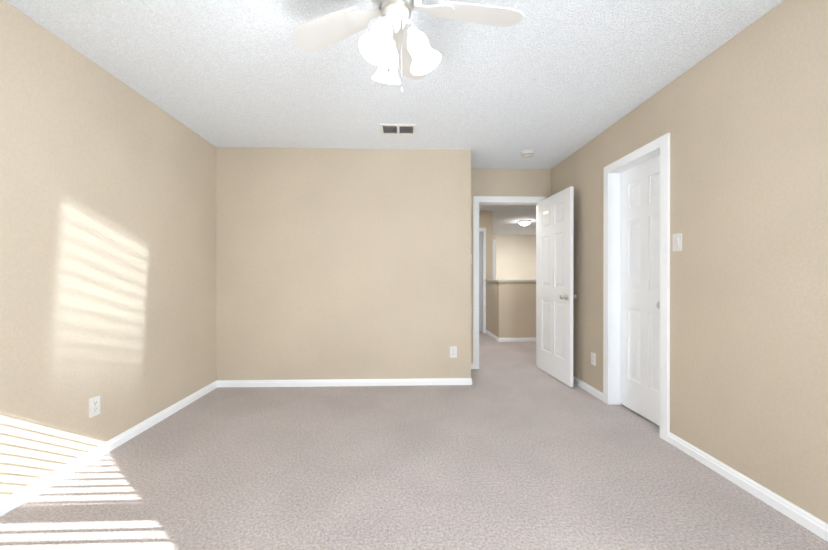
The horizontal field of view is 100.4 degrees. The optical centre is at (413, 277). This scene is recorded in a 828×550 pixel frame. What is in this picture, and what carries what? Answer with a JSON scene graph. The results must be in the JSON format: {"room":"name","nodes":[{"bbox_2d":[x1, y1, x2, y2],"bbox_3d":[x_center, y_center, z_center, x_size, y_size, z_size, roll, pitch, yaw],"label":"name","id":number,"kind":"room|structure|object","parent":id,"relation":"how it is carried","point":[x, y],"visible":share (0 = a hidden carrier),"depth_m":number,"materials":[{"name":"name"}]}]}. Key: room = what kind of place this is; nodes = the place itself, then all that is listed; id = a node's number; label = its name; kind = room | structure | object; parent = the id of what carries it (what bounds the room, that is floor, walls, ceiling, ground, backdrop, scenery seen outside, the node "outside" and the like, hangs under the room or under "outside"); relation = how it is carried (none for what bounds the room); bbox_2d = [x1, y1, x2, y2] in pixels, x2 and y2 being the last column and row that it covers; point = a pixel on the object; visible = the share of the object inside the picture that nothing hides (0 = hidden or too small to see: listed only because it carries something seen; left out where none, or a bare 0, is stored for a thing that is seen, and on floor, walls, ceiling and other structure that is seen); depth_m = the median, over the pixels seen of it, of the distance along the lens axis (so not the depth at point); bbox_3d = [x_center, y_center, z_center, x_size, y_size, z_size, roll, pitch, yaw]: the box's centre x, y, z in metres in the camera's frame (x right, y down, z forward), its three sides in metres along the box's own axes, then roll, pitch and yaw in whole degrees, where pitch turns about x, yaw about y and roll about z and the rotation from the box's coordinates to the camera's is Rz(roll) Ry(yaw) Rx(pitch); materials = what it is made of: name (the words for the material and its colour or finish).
{"room":"empty bedroom","nodes":[
{"label":"empty bedroom","id":0,"kind":"room"},
{"bbox_2d":[0,0,216,500],"bbox_3d":[-2.005,-0.100,1.451,0.120,2.440,4.350,0,0,-2],"label":"wall","id":1,"kind":"structure","parent":0,"point":[108,237],"depth_m":2.08,"materials":[{"name":"paint"}]},
{"bbox_2d":[89,395,99,417],"bbox_3d":[-1.961,0.793,2.120,0.009,0.116,0.072,0,0,-2],"label":"electrical outlet","id":2,"kind":"object","parent":1,"relation":"attached to","point":[94,406],"visible":1,"depth_m":2.11,"materials":[{"name":"white plastic"}]},
{"bbox_2d":[0,380,216,516],"bbox_3d":[-1.938,1.087,1.456,0.014,0.068,4.110,0,0,-2],"label":"baseboard","id":3,"kind":"structure","parent":1,"relation":"attached to","point":[23,495],"depth_m":2.07,"materials":[{"name":"white wood"}]},
{"bbox_2d":[216,147,470,379],"bbox_3d":[-0.720,-0.106,3.913,2.603,2.440,0.730,0,0,-2],"label":"wall","id":4,"kind":"structure","parent":0,"point":[336,263],"depth_m":3.55,"materials":[{"name":"paint"}]},
{"bbox_2d":[217,378,470,387],"bbox_3d":[-0.708,1.081,3.544,2.603,0.068,0.014,0,0,-2],"label":"baseboard","id":5,"kind":"structure","parent":4,"relation":"attached to","point":[342,382],"depth_m":3.54,"materials":[{"name":"white wood"}]},
{"bbox_2d":[450,346,456,357],"bbox_3d":[0.410,0.775,3.581,0.072,0.116,0.009,0,0,-2],"label":"electrical outlet","id":6,"kind":"object","parent":4,"relation":"attached to","point":[453,351],"visible":1,"depth_m":3.58,"materials":[{"name":"white plastic"}]},
{"bbox_2d":[5,0,783,234],"bbox_3d":[1.195,-1.379,5.170,6.750,0.100,11.590,0,0,-2],"label":"ceiling","id":7,"kind":"structure","parent":0,"point":[552,83],"depth_m":2.19,"materials":[{"name":"white paint"}]},
{"bbox_2d":[380,124,415,134],"bbox_3d":[-0.141,-1.318,3.072,0.310,0.012,0.200,0,0,-2],"label":"ceiling vent","id":8,"kind":"object","parent":7,"relation":"in","point":[398,129],"visible":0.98,"depth_m":3.06,"materials":[{"name":"white plastic"}]},
{"bbox_2d":[292,0,522,91],"bbox_3d":[-0.046,-1.021,1.396,1.010,0.597,1.015,0,0,-2],"label":"ceiling fan","id":9,"kind":"object","parent":7,"relation":"hanging from","point":[413,53],"visible":1,"depth_m":1.42,"materials":[{"name":"white painted metal"},{"name":"white painted wood"},{"name":"frosted glass"}]},
{"bbox_2d":[518,220,530,225],"bbox_3d":[2.626,-1.285,8.192,0.300,0.105,0.300,0,0,-2],"label":"light","id":10,"kind":"object","parent":7,"relation":"attached to","point":[524,222],"visible":1,"depth_m":8.09,"materials":[{"name":"white glass"}]},
{"bbox_2d":[520,150,533,156],"bbox_3d":[1.198,-1.305,3.645,0.140,0.040,0.140,0,0,-2],"label":"smoke detector","id":11,"kind":"object","parent":7,"relation":"attached to","point":[527,153],"visible":0.98,"depth_m":3.61,"materials":[{"name":"white plastic"}]},
{"bbox_2d":[0,332,827,549],"bbox_3d":[1.195,1.161,5.177,6.750,0.100,11.590,0,0,-2],"label":"floor","id":12,"kind":"structure","parent":0,"point":[513,446],"depth_m":1.89,"materials":[{"name":"carpet"}]},
{"bbox_2d":[479,211,492,279],"bbox_3d":[0.970,-0.114,6.952,1.207,2.440,0.120,0,0,-2],"label":"wall","id":13,"kind":"structure","parent":0,"point":[486,219],"depth_m":6.91,"materials":[{"name":"paint"}]},
{"bbox_2d":[479,232,482,331],"bbox_3d":[1.006,0.085,6.991,0.760,2.018,0.113,0,0,-2],"label":"door","id":14,"kind":"structure","parent":13,"relation":"in","point":[480,275],"depth_m":6.95,"materials":[{"name":"grey wood"}]},
{"bbox_2d":[479,228,485,332],"bbox_3d":[0.994,0.056,6.945,0.879,2.100,0.137,0,0,-2],"label":"door frame","id":15,"kind":"structure","parent":13,"relation":"attached to","point":[483,230],"depth_m":6.89,"materials":[{"name":"white wood"}]},
{"bbox_2d":[493,239,495,279],"bbox_3d":[1.609,-0.361,6.967,0.070,0.805,0.130,0,0,-2],"label":"trim","id":16,"kind":"structure","parent":13,"relation":"attached to","point":[494,259],"depth_m":6.90,"materials":[{"name":"white wood"}]},
{"bbox_2d":[486,281,495,335],"bbox_3d":[1.509,0.592,6.496,0.120,1.030,0.830,0,0,-2],"label":"wall","id":17,"kind":"structure","parent":0,"point":[490,286],"depth_m":6.45,"materials":[{"name":"paint"}]},
{"bbox_2d":[485,330,498,341],"bbox_3d":[1.444,1.073,6.435,0.014,0.068,0.950,0,0,-2],"label":"baseboard","id":18,"kind":"structure","parent":17,"relation":"attached to","point":[493,336],"depth_m":6.34,"materials":[{"name":"white wood"}]},
{"bbox_2d":[471,168,550,362],"bbox_3d":[1.195,-0.107,4.278,1.247,2.440,0.120,0,0,-2],"label":"wall","id":19,"kind":"structure","parent":0,"point":[515,182],"depth_m":4.21,"materials":[{"name":"paint"}]},
{"bbox_2d":[473,196,546,368],"bbox_3d":[1.168,0.063,4.278,0.900,2.100,0.154,0,0,-2],"label":"door frame","id":20,"kind":"structure","parent":19,"relation":"attached to","point":[499,200],"depth_m":4.19,"materials":[{"name":"white wood"}]},
{"bbox_2d":[538,187,576,386],"bbox_3d":[1.560,0.093,3.855,0.171,2.018,0.761,0,0,-4],"label":"hall door","id":21,"kind":"structure","parent":20,"relation":"attached to","point":[556,296],"depth_m":3.76,"materials":[{"name":"white wood"}]},
{"bbox_2d":[493,235,535,279],"bbox_3d":[2.859,-0.124,10.964,3.060,2.440,0.120,0,0,-2],"label":"wall","id":22,"kind":"structure","parent":0,"point":[515,257],"depth_m":10.91,"materials":[{"name":"paint"}]},
{"bbox_2d":[496,282,535,337],"bbox_3d":[2.943,0.593,6.066,2.960,1.030,0.120,0,0,-2],"label":"wall","id":23,"kind":"structure","parent":0,"point":[510,309],"depth_m":5.97,"materials":[{"name":"paint"}]},
{"bbox_2d":[495,280,535,281],"bbox_3d":[2.933,0.061,6.064,2.980,0.035,0.160,0,0,-2],"label":"trim","id":24,"kind":"structure","parent":23,"relation":"on","point":[511,280],"depth_m":5.95,"materials":[{"name":"grey wood"}]},
{"bbox_2d":[499,338,535,341],"bbox_3d":[2.945,1.075,6.000,2.960,0.068,0.014,0,0,-2],"label":"baseboard","id":25,"kind":"structure","parent":23,"relation":"attached to","point":[517,339],"depth_m":5.96,"materials":[{"name":"white wood"}]},
{"bbox_2d":[551,0,827,523],"bbox_3d":[1.824,-0.101,1.877,0.140,2.440,4.720,0,0,-2],"label":"wall","id":26,"kind":"structure","parent":0,"point":[741,117],"depth_m":1.83,"materials":[{"name":"paint"}]},
{"bbox_2d":[573,376,602,400],"bbox_3d":[1.691,1.081,3.667,0.014,0.068,1.140,0,0,-2],"label":"baseboard","id":27,"kind":"structure","parent":26,"relation":"attached to","point":[593,391],"depth_m":3.35,"materials":[{"name":"white wood"}]},
{"bbox_2d":[591,352,595,365],"bbox_3d":[1.705,0.776,3.286,0.009,0.116,0.072,0,0,-2],"label":"electrical outlet","id":28,"kind":"object","parent":26,"relation":"attached to","point":[593,358],"visible":1,"depth_m":3.27,"materials":[{"name":"white plastic"}]},
{"bbox_2d":[603,133,669,441],"bbox_3d":[1.789,0.067,2.721,0.157,2.100,0.750,0,0,-2],"label":"trim","id":29,"kind":"structure","parent":26,"relation":"attached to","point":[660,146],"depth_m":3.02,"materials":[{"name":"white wood"}]},
{"bbox_2d":[620,155,659,425],"bbox_3d":[1.809,0.096,2.725,0.113,2.018,0.610,0,0,-2],"label":"closet door","id":30,"kind":"structure","parent":26,"relation":"in","point":[640,306],"depth_m":2.76,"materials":[{"name":"white wood"}]},
{"bbox_2d":[672,233,681,251],"bbox_3d":[1.735,-0.232,2.279,0.012,0.116,0.072,0,0,-2],"label":"light switch","id":31,"kind":"object","parent":26,"relation":"attached to","point":[676,242],"visible":1,"depth_m":2.27,"materials":[{"name":"white plastic"}]},
{"bbox_2d":[668,432,827,541],"bbox_3d":[1.777,1.088,0.933,0.014,0.068,2.830,0,0,-2],"label":"baseboard","id":32,"kind":"structure","parent":26,"relation":"attached to","point":[807,520],"depth_m":1.76,"materials":[{"name":"white wood"}]}
]}

